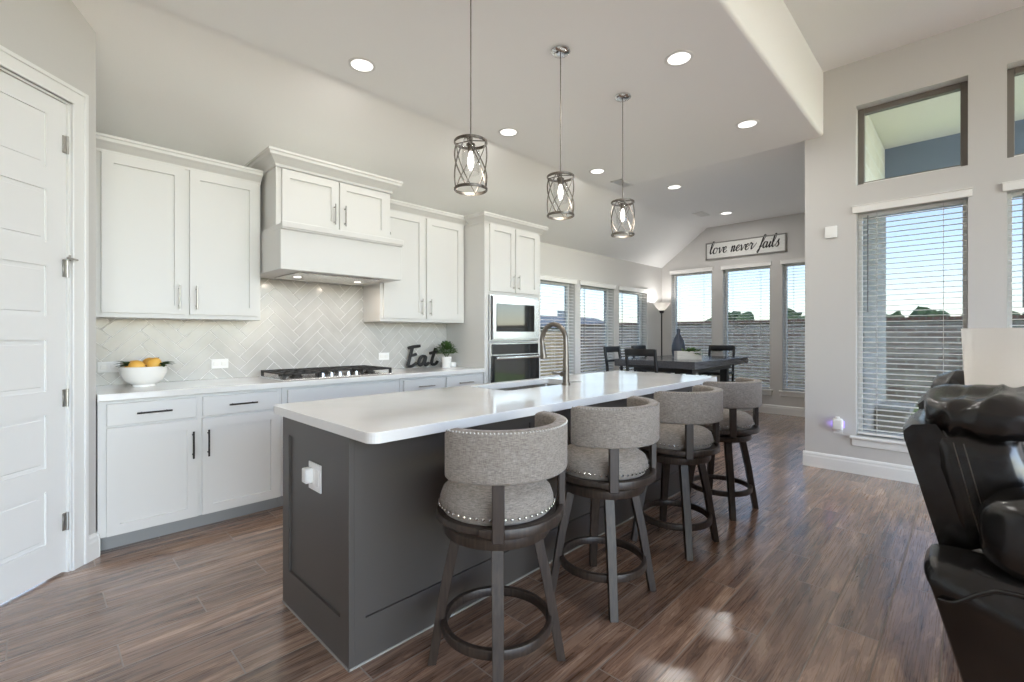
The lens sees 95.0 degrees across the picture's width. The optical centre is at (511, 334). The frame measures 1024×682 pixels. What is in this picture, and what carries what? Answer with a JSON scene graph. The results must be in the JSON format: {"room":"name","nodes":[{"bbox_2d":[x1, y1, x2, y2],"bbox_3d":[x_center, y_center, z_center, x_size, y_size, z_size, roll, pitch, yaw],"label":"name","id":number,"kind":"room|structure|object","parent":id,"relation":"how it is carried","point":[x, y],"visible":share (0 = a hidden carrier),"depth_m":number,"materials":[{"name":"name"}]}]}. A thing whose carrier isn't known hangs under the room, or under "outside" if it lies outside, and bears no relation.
{"room":"kitchen","nodes":[
{"label":"kitchen","id":0,"kind":"room"},
{"bbox_2d":[0,0,95,534],"bbox_3d":[-2.393,-0.310,1.965,0.120,3.120,1.350,0,0,-1],"label":"wall","id":1,"kind":"structure","parent":0,"point":[54,36],"depth_m":2.49,"materials":[{"name":"paint"}]},
{"bbox_2d":[0,45,88,604],"bbox_3d":[-2.351,-0.033,2.080,0.208,2.565,0.990,0,0,-1],"label":"door","id":2,"kind":"structure","parent":1,"relation":"in","point":[44,119],"depth_m":2.35,"materials":[{"name":"white paint"}]},
{"bbox_2d":[89,532,99,561],"bbox_3d":[-2.333,1.180,2.613,0.016,0.140,0.076,0,0,-1],"label":"baseboard","id":3,"kind":"structure","parent":1,"relation":"attached to","point":[93,538],"depth_m":2.61,"materials":[{"name":"white paint"}]},
{"bbox_2d":[100,242,661,385],"bbox_3d":[-0.006,0.000,6.051,0.200,2.500,8.145,0,0,44],"label":"wall","id":4,"kind":"structure","parent":0,"point":[557,261],"depth_m":7.54,"materials":[{"name":"paint"}]},
{"bbox_2d":[96,132,262,320],"bbox_3d":[-2.308,-0.665,3.276,0.374,1.110,0.943,0,0,44],"label":"upper cabinet","id":5,"kind":"object","parent":4,"relation":"attached to","point":[178,232],"visible":0.89,"depth_m":3.13,"materials":[{"name":"white paint"}]},
{"bbox_2d":[96,278,446,385],"bbox_3d":[-1.747,-0.063,4.117,0.007,0.796,2.939,0,0,44],"label":"backsplash","id":6,"kind":"structure","parent":4,"relation":"attached to","point":[300,324],"depth_m":3.90,"materials":[{"name":"grey tile"}]},
{"bbox_2d":[97,361,119,372],"bbox_3d":[-2.694,0.215,3.135,0.008,0.072,0.115,0,0,44],"label":"wall outlet","id":7,"kind":"object","parent":6,"relation":"attached to","point":[102,367],"visible":0.88,"depth_m":3.13,"materials":[{"name":"white plastic"}]},
{"bbox_2d":[100,365,116,369],"bbox_3d":[-2.692,0.215,3.134,0.003,0.028,0.086,0,0,44],"label":"socket","id":8,"kind":"object","parent":7,"relation":"attached to","point":[102,367],"depth_m":3.13,"materials":[{"name":"white plastic"}]},
{"bbox_2d":[211,359,227,368],"bbox_3d":[-2.241,0.220,3.600,0.008,0.072,0.115,0,0,44],"label":"wall outlet","id":9,"kind":"object","parent":6,"relation":"attached to","point":[215,363],"visible":1,"depth_m":3.60,"materials":[{"name":"white plastic"}]},
{"bbox_2d":[214,362,225,365],"bbox_3d":[-2.239,0.220,3.598,0.003,0.028,0.086,0,0,44],"label":"socket","id":10,"kind":"object","parent":9,"relation":"attached to","point":[215,363],"depth_m":3.60,"materials":[{"name":"white plastic"}]},
{"bbox_2d":[379,353,388,359],"bbox_3d":[-1.258,0.210,4.608,0.008,0.072,0.115,0,0,44],"label":"wall outlet","id":11,"kind":"object","parent":6,"relation":"attached to","point":[382,356],"visible":1,"depth_m":4.61,"materials":[{"name":"white plastic"}]},
{"bbox_2d":[244,146,402,285],"bbox_3d":[-1.509,-0.884,3.845,0.725,0.871,1.080,0,0,44],"label":"range hood","id":12,"kind":"object","parent":4,"relation":"attached to","point":[321,221],"visible":0.92,"depth_m":3.58,"materials":[{"name":"white paint"}]},
{"bbox_2d":[363,199,465,323],"bbox_3d":[-0.937,-0.680,4.682,0.374,1.110,0.985,0,0,44],"label":"upper cabinet","id":13,"kind":"object","parent":4,"relation":"attached to","point":[430,289],"visible":0.78,"depth_m":4.56,"materials":[{"name":"white paint"}]},
{"bbox_2d":[541,281,568,377],"bbox_3d":[0.560,0.125,6.592,0.215,1.750,0.990,0,0,44],"label":"window","id":14,"kind":"structure","parent":4,"relation":"in","point":[565,313],"depth_m":6.73,"materials":[{"name":"white plastic"}]},
{"bbox_2d":[540,274,576,377],"bbox_3d":[0.596,0.041,6.558,0.098,1.702,0.960,0,0,44],"label":"window blind","id":15,"kind":"object","parent":14,"relation":"attached to","point":[542,277],"visible":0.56,"depth_m":6.56,"materials":[{"name":"white plastic"}]},
{"bbox_2d":[581,286,607,373],"bbox_3d":[1.286,0.125,7.337,0.215,1.750,1.010,0,0,44],"label":"window","id":16,"kind":"structure","parent":4,"relation":"in","point":[598,303],"depth_m":7.47,"materials":[{"name":"glass"}]},
{"bbox_2d":[580,280,616,373],"bbox_3d":[1.322,0.041,7.302,0.098,1.702,0.980,0,0,44],"label":"window blind","id":17,"kind":"object","parent":16,"relation":"attached to","point":[582,282],"visible":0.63,"depth_m":7.25,"materials":[{"name":"white plastic"}]},
{"bbox_2d":[619,291,641,370],"bbox_3d":[2.040,0.125,8.110,0.215,1.750,1.030,0,0,44],"label":"window","id":18,"kind":"structure","parent":4,"relation":"in","point":[625,318],"depth_m":8.23,"materials":[{"name":"glass"}]},
{"bbox_2d":[619,286,648,370],"bbox_3d":[2.076,0.041,8.075,0.098,1.702,1.000,0,0,44],"label":"window blind","id":19,"kind":"object","parent":18,"relation":"attached to","point":[624,288],"visible":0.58,"depth_m":8.07,"materials":[{"name":"white plastic"}]},
{"bbox_2d":[0,410,961,681],"bbox_3d":[2.178,1.310,0.321,11.330,0.120,13.500,0,0,44],"label":"floor","id":20,"kind":"structure","parent":0,"point":[825,580],"depth_m":2.14,"materials":[{"name":"brown wood"}]},
{"bbox_2d":[96,388,280,550],"bbox_3d":[-2.191,0.814,3.195,0.654,0.873,0.990,0,0,44],"label":"base cabinet","id":21,"kind":"object","parent":20,"relation":"on","point":[172,464],"visible":0.94,"depth_m":2.94,"materials":[{"name":"white paint"}]},
{"bbox_2d":[96,366,485,401],"bbox_3d":[-1.519,0.355,3.895,0.641,0.040,2.939,0,0,44],"label":"countertop","id":22,"kind":"structure","parent":21,"relation":"on","point":[104,393],"depth_m":3.31,"materials":[{"name":"white stone"}]},
{"bbox_2d":[118,365,167,386],"bbox_3d":[-2.429,0.270,3.096,0.260,0.130,0.260,0,0,44],"label":"fruit bowl","id":23,"kind":"object","parent":22,"relation":"on","point":[136,376],"visible":0.97,"depth_m":3.01,"materials":[{"name":"white ceramic"}]},
{"bbox_2d":[116,361,129,367],"bbox_3d":[-2.488,0.189,3.012,0.079,0.038,0.118,0,0,44],"label":"leaf sprig","id":24,"kind":"object","parent":23,"relation":"in","point":[122,362],"visible":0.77,"depth_m":3.00,"materials":[{"name":"green plant"}]},
{"bbox_2d":[128,360,146,366],"bbox_3d":[-2.423,0.205,3.032,0.086,0.085,0.095,0,0,44],"label":"lemon","id":25,"kind":"object","parent":23,"relation":"in","point":[136,363],"visible":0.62,"depth_m":3.01,"materials":[{"name":"yellow plant"}]},
{"bbox_2d":[146,357,161,366],"bbox_3d":[-2.364,0.191,3.099,0.085,0.094,0.085,0,0,44],"label":"lemon","id":26,"kind":"object","parent":23,"relation":"in","point":[153,362],"visible":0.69,"depth_m":3.07,"materials":[{"name":"yellow plant"}]},
{"bbox_2d":[159,361,176,366],"bbox_3d":[-2.311,0.192,3.127,0.098,0.036,0.116,0,0,-1],"label":"leaf sprig","id":27,"kind":"object","parent":23,"relation":"in","point":[164,363],"visible":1,"depth_m":3.13,"materials":[{"name":"green plant"}]},
{"bbox_2d":[259,365,392,380],"bbox_3d":[-1.516,0.307,3.881,0.510,0.056,0.910,0,0,44],"label":"gas cooktop","id":28,"kind":"object","parent":22,"relation":"in","point":[294,374],"visible":1,"depth_m":3.76,"materials":[{"name":"silver metal"}]},
{"bbox_2d":[259,370,392,380],"bbox_3d":[-1.516,0.329,3.881,0.510,0.012,0.910,0,0,44],"label":"steel tray","id":29,"kind":"object","parent":28,"relation":"on","point":[336,374],"depth_m":3.72,"materials":[{"name":"silver metal"}]},
{"bbox_2d":[406,345,438,367],"bbox_3d":[-0.926,0.216,4.886,0.024,0.235,0.410,0,0,44],"label":"word sign","id":30,"kind":"object","parent":22,"relation":"on","point":[424,362],"visible":0.98,"depth_m":4.85,"materials":[{"name":"black metal"}]},
{"bbox_2d":[435,340,457,366],"bbox_3d":[-0.681,0.196,4.885,0.266,0.279,0.256,0,0,44],"label":"potted plant","id":31,"kind":"object","parent":22,"relation":"on","point":[446,360],"visible":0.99,"depth_m":4.85,"materials":[{"name":"green plant"}]},
{"bbox_2d":[278,379,398,506],"bbox_3d":[-1.505,0.814,3.898,0.654,0.873,0.971,0,0,44],"label":"base cabinet","id":32,"kind":"object","parent":20,"relation":"on","point":[341,390],"visible":0.09,"depth_m":3.60,"materials":[{"name":"white paint"}]},
{"bbox_2d":[399,372,482,391],"bbox_3d":[-0.826,0.814,4.595,0.654,0.873,0.971,0,0,44],"label":"base cabinet","id":33,"kind":"object","parent":20,"relation":"on","point":[432,382],"visible":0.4,"depth_m":4.34,"materials":[{"name":"white paint"}]},
{"bbox_2d":[282,386,691,672],"bbox_3d":[0.213,0.814,3.048,0.659,0.873,3.020,0,0,44],"label":"kitchen island","id":34,"kind":"object","parent":20,"relation":"on","point":[364,557],"visible":0.42,"depth_m":1.93,"materials":[{"name":"grey paint"}]},
{"bbox_2d":[309,461,321,493],"bbox_3d":[-0.827,0.595,1.967,0.118,0.115,0.008,0,0,44],"label":"wall outlet","id":35,"kind":"object","parent":34,"relation":"attached to","point":[316,485],"visible":0.92,"depth_m":1.95,"materials":[{"name":"white plastic"}]},
{"bbox_2d":[302,467,311,483],"bbox_3d":[-0.863,0.591,1.976,0.045,0.062,0.030,0,0,44],"label":"plug adapter","id":36,"kind":"object","parent":35,"relation":"attached to","point":[306,471],"visible":1,"depth_m":1.96,"materials":[{"name":"white plastic"}]},
{"bbox_2d":[310,467,318,486],"bbox_3d":[-0.828,0.595,1.965,0.088,0.068,0.003,0,0,44],"label":"socket","id":37,"kind":"object","parent":35,"relation":"attached to","point":[315,470],"depth_m":1.95,"materials":[{"name":"white plastic"}]},
{"bbox_2d":[274,370,716,443],"bbox_3d":[0.258,0.355,3.025,0.945,0.040,3.080,0,0,44],"label":"island countertop","id":38,"kind":"structure","parent":34,"relation":"on","point":[387,417],"depth_m":2.33,"materials":[{"name":"white stone"}]},
{"bbox_2d":[496,384,556,390],"bbox_3d":[0.123,0.463,3.219,0.375,0.173,0.800,0,0,44],"label":"undermount sink","id":39,"kind":"object","parent":38,"relation":"in","point":[538,385],"visible":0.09,"depth_m":3.45,"materials":[{"name":"silver metal"}]},
{"bbox_2d":[540,322,569,385],"bbox_3d":[0.254,0.123,3.173,0.256,0.424,0.160,0,0,44],"label":"kitchen faucet","id":40,"kind":"object","parent":38,"relation":"on","point":[565,374],"visible":1,"depth_m":3.13,"materials":[{"name":"silver metal"}]},
{"bbox_2d":[447,211,547,383],"bbox_3d":[-0.175,0.010,5.242,0.684,2.480,0.993,0,0,44],"label":"tall cabinet","id":41,"kind":"object","parent":20,"relation":"on","point":[502,253],"visible":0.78,"depth_m":4.91,"materials":[{"name":"white paint"}]},
{"bbox_2d":[488,294,538,340],"bbox_3d":[-0.103,-0.177,5.168,0.455,0.475,0.740,0,0,44],"label":"microwave","id":42,"kind":"object","parent":41,"relation":"in","point":[510,318],"visible":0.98,"depth_m":4.96,"materials":[{"name":"silver metal"}]},
{"bbox_2d":[488,342,539,387],"bbox_3d":[-0.099,0.428,5.165,0.565,0.693,0.740,0,0,44],"label":"wall oven","id":43,"kind":"object","parent":41,"relation":"in","point":[507,361],"visible":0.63,"depth_m":4.96,"materials":[{"name":"silver metal"}]},
{"bbox_2d":[428,411,567,681],"bbox_3d":[-0.044,0.784,1.790,0.501,0.931,0.536,0,0,42],"label":"bar stool","id":44,"kind":"object","parent":20,"relation":"on","point":[497,496],"visible":1,"depth_m":1.61,"materials":[{"name":"grey fabric"}]},
{"bbox_2d":[440,480,552,525],"bbox_3d":[-0.058,0.601,1.802,0.432,0.114,0.432,0,0,42],"label":"seat cushion","id":45,"kind":"object","parent":44,"relation":"on","point":[528,504],"depth_m":1.64,"materials":[{"name":"grey fabric"}]},
{"bbox_2d":[551,396,659,622],"bbox_3d":[0.455,0.784,2.287,0.501,0.931,0.536,0,0,44],"label":"bar stool","id":46,"kind":"object","parent":20,"relation":"on","point":[605,462],"visible":0.96,"depth_m":2.11,"materials":[{"name":"grey fabric"}]},
{"bbox_2d":[565,444,647,480],"bbox_3d":[0.442,0.601,2.300,0.432,0.114,0.432,0,0,44],"label":"seat cushion","id":47,"kind":"object","parent":46,"relation":"on","point":[583,464],"depth_m":2.13,"materials":[{"name":"grey fabric"}]},
{"bbox_2d":[603,346,622,370],"bbox_3d":[1.696,0.713,7.077,0.496,1.075,0.440,0,0,44],"label":"dining chair","id":48,"kind":"object","parent":20,"relation":"on","point":[606,349],"visible":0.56,"depth_m":7.20,"materials":[{"name":"black paint"}]},
{"bbox_2d":[624,349,657,372],"bbox_3d":[1.765,0.713,6.062,0.440,1.075,0.496,0,0,44],"label":"dining chair","id":49,"kind":"object","parent":20,"relation":"on","point":[628,352],"visible":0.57,"depth_m":5.87,"materials":[{"name":"black paint"}]},
{"bbox_2d":[631,345,670,373],"bbox_3d":[2.275,0.713,7.699,0.496,1.075,0.440,0,0,44],"label":"dining chair","id":50,"kind":"object","parent":20,"relation":"on","point":[635,346],"visible":0.25,"depth_m":7.79,"materials":[{"name":"black paint"}]},
{"bbox_2d":[653,302,669,355],"bbox_3d":[2.668,0.340,8.363,0.300,1.820,0.300,0,0,44],"label":"floor lamp","id":51,"kind":"object","parent":20,"relation":"on","point":[661,306],"visible":0.67,"depth_m":8.31,"materials":[{"name":"black paint"}]},
{"bbox_2d":[631,385,722,560],"bbox_3d":[1.003,0.784,2.842,0.536,0.931,0.501,0,0,-44],"label":"bar stool","id":52,"kind":"object","parent":20,"relation":"on","point":[682,442],"visible":0.88,"depth_m":2.66,"materials":[{"name":"grey fabric"}]},
{"bbox_2d":[657,423,712,449],"bbox_3d":[0.990,0.601,2.855,0.432,0.114,0.432,0,0,-44],"label":"seat cushion","id":53,"kind":"object","parent":52,"relation":"on","point":[672,436],"depth_m":2.68,"materials":[{"name":"grey fabric"}]},
{"bbox_2d":[614,355,747,386],"bbox_3d":[2.551,0.794,6.955,1.160,0.912,1.960,0,0,44],"label":"dining table","id":54,"kind":"object","parent":20,"relation":"on","point":[666,363],"visible":0.5,"depth_m":6.47,"materials":[{"name":"grey wood"}]},
{"bbox_2d":[671,329,684,356],"bbox_3d":[2.474,0.123,6.975,0.196,0.430,0.196,0,0,44],"label":"vase","id":55,"kind":"object","parent":54,"relation":"on","point":[678,343],"visible":0.77,"depth_m":6.92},
{"bbox_2d":[674,347,704,359],"bbox_3d":[2.469,0.249,6.504,0.404,0.177,0.278,0,0,-1],"label":"planter box","id":56,"kind":"object","parent":54,"relation":"on","point":[692,353],"visible":0.99,"depth_m":6.45,"materials":[{"name":"white wood"}]},
{"bbox_2d":[698,345,734,384],"bbox_3d":[3.416,0.713,7.827,0.440,1.075,0.496,0,0,44],"label":"dining chair","id":57,"kind":"object","parent":20,"relation":"on","point":[711,347],"visible":0.44,"depth_m":7.87,"materials":[{"name":"black paint"}]},
{"bbox_2d":[688,377,761,520],"bbox_3d":[1.525,0.784,3.399,0.536,0.931,0.501,0,0,-40],"label":"bar stool","id":58,"kind":"object","parent":20,"relation":"on","point":[736,426],"visible":0.79,"depth_m":3.21,"materials":[{"name":"grey fabric"}]},
{"bbox_2d":[700,409,752,429],"bbox_3d":[1.514,0.601,3.413,0.432,0.114,0.432,0,0,-40],"label":"seat cushion","id":59,"kind":"object","parent":58,"relation":"on","point":[741,420],"depth_m":3.22,"materials":[{"name":"grey fabric"}]},
{"bbox_2d":[903,370,1023,681],"bbox_3d":[2.227,0.708,1.730,1.142,1.084,1.870,0,0,44],"label":"recliner","id":60,"kind":"object","parent":20,"relation":"on","point":[965,443],"visible":0.94,"depth_m":1.43,"materials":[{"name":"black leather"}]},
{"bbox_2d":[930,370,964,388],"bbox_3d":[2.276,0.261,2.278,0.354,0.191,0.536,0,0,44],"label":"pillow","id":61,"kind":"object","parent":60,"relation":"on","point":[955,376],"depth_m":2.20,"materials":[{"name":"black leather"}]},
{"bbox_2d":[924,384,1023,442],"bbox_3d":[1.650,0.261,1.623,0.348,0.186,0.513,0,0,44],"label":"pillow","id":62,"kind":"object","parent":60,"relation":"on","point":[953,413],"depth_m":1.51,"materials":[{"name":"black leather"}]},
{"bbox_2d":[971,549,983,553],"bbox_3d":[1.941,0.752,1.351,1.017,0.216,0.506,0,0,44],"label":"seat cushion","id":63,"kind":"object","parent":60,"relation":"on","point":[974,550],"depth_m":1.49,"materials":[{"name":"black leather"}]},
{"bbox_2d":[939,429,1023,547],"bbox_3d":[1.656,0.512,1.633,0.312,0.493,0.459,0,0,44],"label":"cushion","id":64,"kind":"object","parent":60,"relation":"on","point":[973,468],"depth_m":1.50,"materials":[{"name":"black leather"}]},
{"bbox_2d":[72,0,1023,267],"bbox_3d":[1.624,-1.935,0.791,9.780,1.370,13.400,0,0,44],"label":"ceiling","id":65,"kind":"structure","parent":0,"point":[229,81],"depth_m":3.52,"materials":[{"name":"paint"}]},
{"bbox_2d":[348,57,375,72],"bbox_3d":[-1.037,-1.866,3.247,0.188,0.008,0.188,0,0,44],"label":"recessed light","id":66,"kind":"object","parent":65,"relation":"in","point":[359,64],"visible":1,"depth_m":3.24,"materials":[{"name":"white paint"}]},
{"bbox_2d":[454,0,487,195],"bbox_3d":[-0.222,-1.323,2.529,0.181,1.094,0.181,0,0,1],"label":"pendant light","id":67,"kind":"object","parent":65,"relation":"hanging from","point":[471,148],"visible":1,"depth_m":2.52,"materials":[{"name":"silver metal"}]},
{"bbox_2d":[498,127,518,136],"bbox_3d":[-0.032,-1.866,4.320,0.188,0.008,0.188,0,0,44],"label":"recessed light","id":68,"kind":"object","parent":65,"relation":"in","point":[506,132],"visible":1,"depth_m":4.32,"materials":[{"name":"white plastic"}]},
{"bbox_2d":[547,45,573,219],"bbox_3d":[0.319,-1.323,3.084,0.181,1.094,0.181,0,0,43],"label":"pendant light","id":69,"kind":"object","parent":65,"relation":"hanging from","point":[558,51],"visible":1,"depth_m":3.07,"materials":[{"name":"silver"}]},
{"bbox_2d":[589,168,605,173],"bbox_3d":[0.973,-1.866,5.351,0.188,0.008,0.188,0,0,44],"label":"recessed light","id":70,"kind":"object","parent":65,"relation":"in","point":[596,170],"visible":1,"depth_m":5.35,"materials":[{"name":"white plastic"}]},
{"bbox_2d":[611,179,633,187],"bbox_3d":[1.357,-1.866,5.773,0.150,0.008,0.300,0,0,44],"label":"ceiling vent","id":71,"kind":"object","parent":65,"relation":"in","point":[618,182],"visible":0.94,"depth_m":5.77,"materials":[{"name":"white metal"}]},
{"bbox_2d":[611,92,634,237],"bbox_3d":[0.867,-1.323,3.674,0.181,1.094,0.181,0,0,26],"label":"pendant light","id":72,"kind":"object","parent":65,"relation":"hanging from","point":[622,97],"visible":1,"depth_m":3.66,"materials":[{"name":"silver"}]},
{"bbox_2d":[667,185,681,189],"bbox_3d":[2.048,-1.866,5.923,0.188,0.008,0.188,0,0,44],"label":"recessed light","id":73,"kind":"object","parent":65,"relation":"in","point":[671,187],"visible":1,"depth_m":5.94,"materials":[{"name":"white plastic"}]},
{"bbox_2d":[664,50,693,66],"bbox_3d":[1.128,-1.866,3.168,0.188,0.008,0.188,0,0,44],"label":"recessed light","id":74,"kind":"object","parent":65,"relation":"in","point":[680,57],"visible":1,"depth_m":3.17,"materials":[{"name":"white plastic"}]},
{"bbox_2d":[692,211,708,216],"bbox_3d":[2.923,-1.866,7.249,0.150,0.008,0.300,0,0,44],"label":"ceiling vent","id":75,"kind":"object","parent":65,"relation":"in","point":[700,214],"visible":1,"depth_m":7.25,"materials":[{"name":"white metal"}]},
{"bbox_2d":[720,211,732,214],"bbox_3d":[3.284,-1.866,7.190,0.188,0.008,0.188,0,0,44],"label":"recessed light","id":76,"kind":"object","parent":65,"relation":"in","point":[727,212],"visible":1,"depth_m":7.21,"materials":[{"name":"white plastic"}]},
{"bbox_2d":[736,119,758,128],"bbox_3d":[2.084,-1.866,4.156,0.188,0.008,0.188,0,0,44],"label":"recessed light","id":77,"kind":"object","parent":65,"relation":"in","point":[746,124],"visible":1,"depth_m":4.15,"materials":[{"name":"white plastic"}]},
{"bbox_2d":[662,213,804,407],"bbox_3d":[3.995,-0.310,7.768,3.130,3.120,0.200,0,0,44],"label":"wall","id":78,"kind":"structure","parent":0,"point":[693,256],"depth_m":7.73,"materials":[{"name":"paint"}]},
{"bbox_2d":[674,271,710,375],"bbox_3d":[3.252,-0.080,8.454,0.820,2.080,0.215,0,0,44],"label":"window","id":79,"kind":"structure","parent":78,"relation":"in","point":[688,328],"depth_m":8.51,"materials":[{"name":"white glass"}]},
{"bbox_2d":[669,267,712,375],"bbox_3d":[3.218,-0.164,8.418,0.790,2.032,0.098,0,0,44],"label":"window blind","id":80,"kind":"object","parent":79,"relation":"attached to","point":[705,268],"visible":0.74,"depth_m":8.38,"materials":[{"name":"white plastic"}]},
{"bbox_2d":[706,233,786,259],"bbox_3d":[3.835,-1.463,7.762,1.250,0.316,0.030,0,0,44],"label":"wall sign","id":81,"kind":"object","parent":78,"relation":"attached to","point":[775,243],"visible":1,"depth_m":7.71,"materials":[{"name":"grey wood"}]},
{"bbox_2d":[725,266,772,394],"bbox_3d":[3.911,-0.080,7.811,0.820,2.080,0.215,0,0,44],"label":"window","id":82,"kind":"structure","parent":78,"relation":"in","point":[763,310],"depth_m":7.85,"materials":[{"name":"white glass"}]},
{"bbox_2d":[721,261,771,387],"bbox_3d":[3.877,-0.164,7.776,0.790,2.032,0.098,0,0,44],"label":"window blind","id":83,"kind":"object","parent":82,"relation":"attached to","point":[766,263],"visible":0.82,"depth_m":7.73,"materials":[{"name":"white plastic"}]},
{"bbox_2d":[737,404,804,416],"bbox_3d":[3.871,1.180,7.738,2.995,0.140,0.016,0,0,44],"label":"baseboard","id":84,"kind":"structure","parent":78,"relation":"attached to","point":[764,408],"depth_m":7.38,"materials":[{"name":"white paint"}]},
{"bbox_2d":[779,263,804,397],"bbox_3d":[4.562,-0.080,7.176,0.820,2.080,0.215,0,0,44],"label":"window","id":85,"kind":"structure","parent":78,"relation":"in","point":[793,311],"depth_m":7.38,"materials":[{"name":"glass"}]},
{"bbox_2d":[780,258,804,390],"bbox_3d":[4.528,-0.164,7.141,0.790,2.032,0.098,0,0,44],"label":"window blind","id":86,"kind":"object","parent":85,"relation":"attached to","point":[796,260],"visible":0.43,"depth_m":7.28,"materials":[{"name":"white plastic"}]},
{"bbox_2d":[865,115,884,181],"bbox_3d":[4.188,-0.624,5.603,0.130,3.948,3.070,0,0,44],"label":"wall","id":87,"kind":"structure","parent":0,"point":[874,148],"depth_m":5.79,"materials":[{"name":"paint"}]},
{"bbox_2d":[805,6,1023,465],"bbox_3d":[5.800,-0.610,1.746,8.135,3.720,0.200,0,0,44],"label":"wall","id":88,"kind":"structure","parent":0,"point":[980,53],"depth_m":4.13,"materials":[{"name":"paint"}]},
{"bbox_2d":[825,226,836,238],"bbox_3d":[2.965,-0.955,4.360,0.095,0.110,0.018,0,0,44],"label":"wall sensor","id":89,"kind":"object","parent":88,"relation":"attached to","point":[831,231],"visible":1,"depth_m":4.35,"materials":[{"name":"white plastic"}]},
{"bbox_2d":[832,416,843,429],"bbox_3d":[2.988,0.810,4.306,0.096,0.120,0.047,0,0,44],"label":"air freshener","id":90,"kind":"object","parent":88,"relation":"attached to","point":[837,423],"visible":1,"depth_m":4.29,"materials":[{"name":"white plastic"}]},
{"bbox_2d":[834,430,842,433],"bbox_3d":[3.007,0.850,4.325,0.072,0.115,0.008,0,0,44],"label":"wall outlet","id":91,"kind":"object","parent":88,"relation":"attached to","point":[835,431],"visible":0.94,"depth_m":4.32,"materials":[{"name":"white plastic"}]},
{"bbox_2d":[803,450,918,483],"bbox_3d":[5.719,1.180,1.674,8.150,0.140,0.016,0,0,44],"label":"baseboard","id":92,"kind":"structure","parent":88,"relation":"attached to","point":[897,472],"depth_m":4.20,"materials":[{"name":"white paint"}]},
{"bbox_2d":[849,199,967,452],"bbox_3d":[3.415,-0.052,4.034,0.815,2.105,0.215,0,0,44],"label":"window","id":93,"kind":"structure","parent":88,"relation":"in","point":[864,333],"depth_m":4.09,"materials":[{"name":"white plastic"}]},
{"bbox_2d":[851,187,972,438],"bbox_3d":[3.381,-0.137,3.999,0.785,2.057,0.098,0,0,44],"label":"window blind","id":94,"kind":"object","parent":93,"relation":"attached to","point":[965,192],"visible":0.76,"depth_m":4.02,"materials":[{"name":"white plastic"}]},
{"bbox_2d":[858,81,967,184],"bbox_3d":[3.466,-1.708,4.086,0.725,0.716,0.078,0,0,44],"label":"window","id":95,"kind":"structure","parent":88,"relation":"in","point":[962,87],"depth_m":4.01,"materials":[{"name":"grey"}]},
{"bbox_2d":[1007,191,1023,327],"bbox_3d":[4.088,-0.052,3.378,0.816,2.105,0.215,0,0,44],"label":"window","id":96,"kind":"structure","parent":88,"relation":"in","point":[1018,286],"depth_m":3.64,"materials":[{"name":"white plastic"}]},
{"bbox_2d":[1001,179,1023,325],"bbox_3d":[4.053,-0.137,3.343,0.786,2.057,0.098,0,0,44],"label":"window blind","id":97,"kind":"object","parent":96,"relation":"attached to","point":[1016,184],"visible":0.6,"depth_m":3.55,"materials":[{"name":"white plastic"}]},
{"bbox_2d":[1007,66,1023,157],"bbox_3d":[4.138,-1.708,3.430,0.726,0.716,0.078,0,0,44],"label":"window","id":98,"kind":"structure","parent":88,"relation":"in","point":[1011,73],"depth_m":3.64,"materials":[{"name":"grey"}]},
{"bbox_2d":[869,74,1023,148],"bbox_3d":[5.485,-2.700,4.463,3.580,0.200,3.250,0,0,44],"label":"ceiling","id":99,"kind":"structure","parent":0,"point":[937,117],"depth_m":5.66,"materials":[{"name":"paint"}]},
{"bbox_2d":[885,119,1023,177],"bbox_3d":[6.562,-2.325,5.473,3.450,0.550,0.300,0,0,44],"label":"beam","id":100,"kind":"structure","parent":99,"relation":"attached to","point":[941,152],"depth_m":6.25,"materials":[{"name":"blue paint"}]},
{"bbox_2d":[961,328,1023,387],"bbox_3d":[2.070,0.313,1.843,0.444,0.680,0.444,0,0,44],"label":"table lamp","id":101,"kind":"object","parent":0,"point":[991,356],"visible":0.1,"depth_m":1.81,"materials":[{"name":"white fabric"}]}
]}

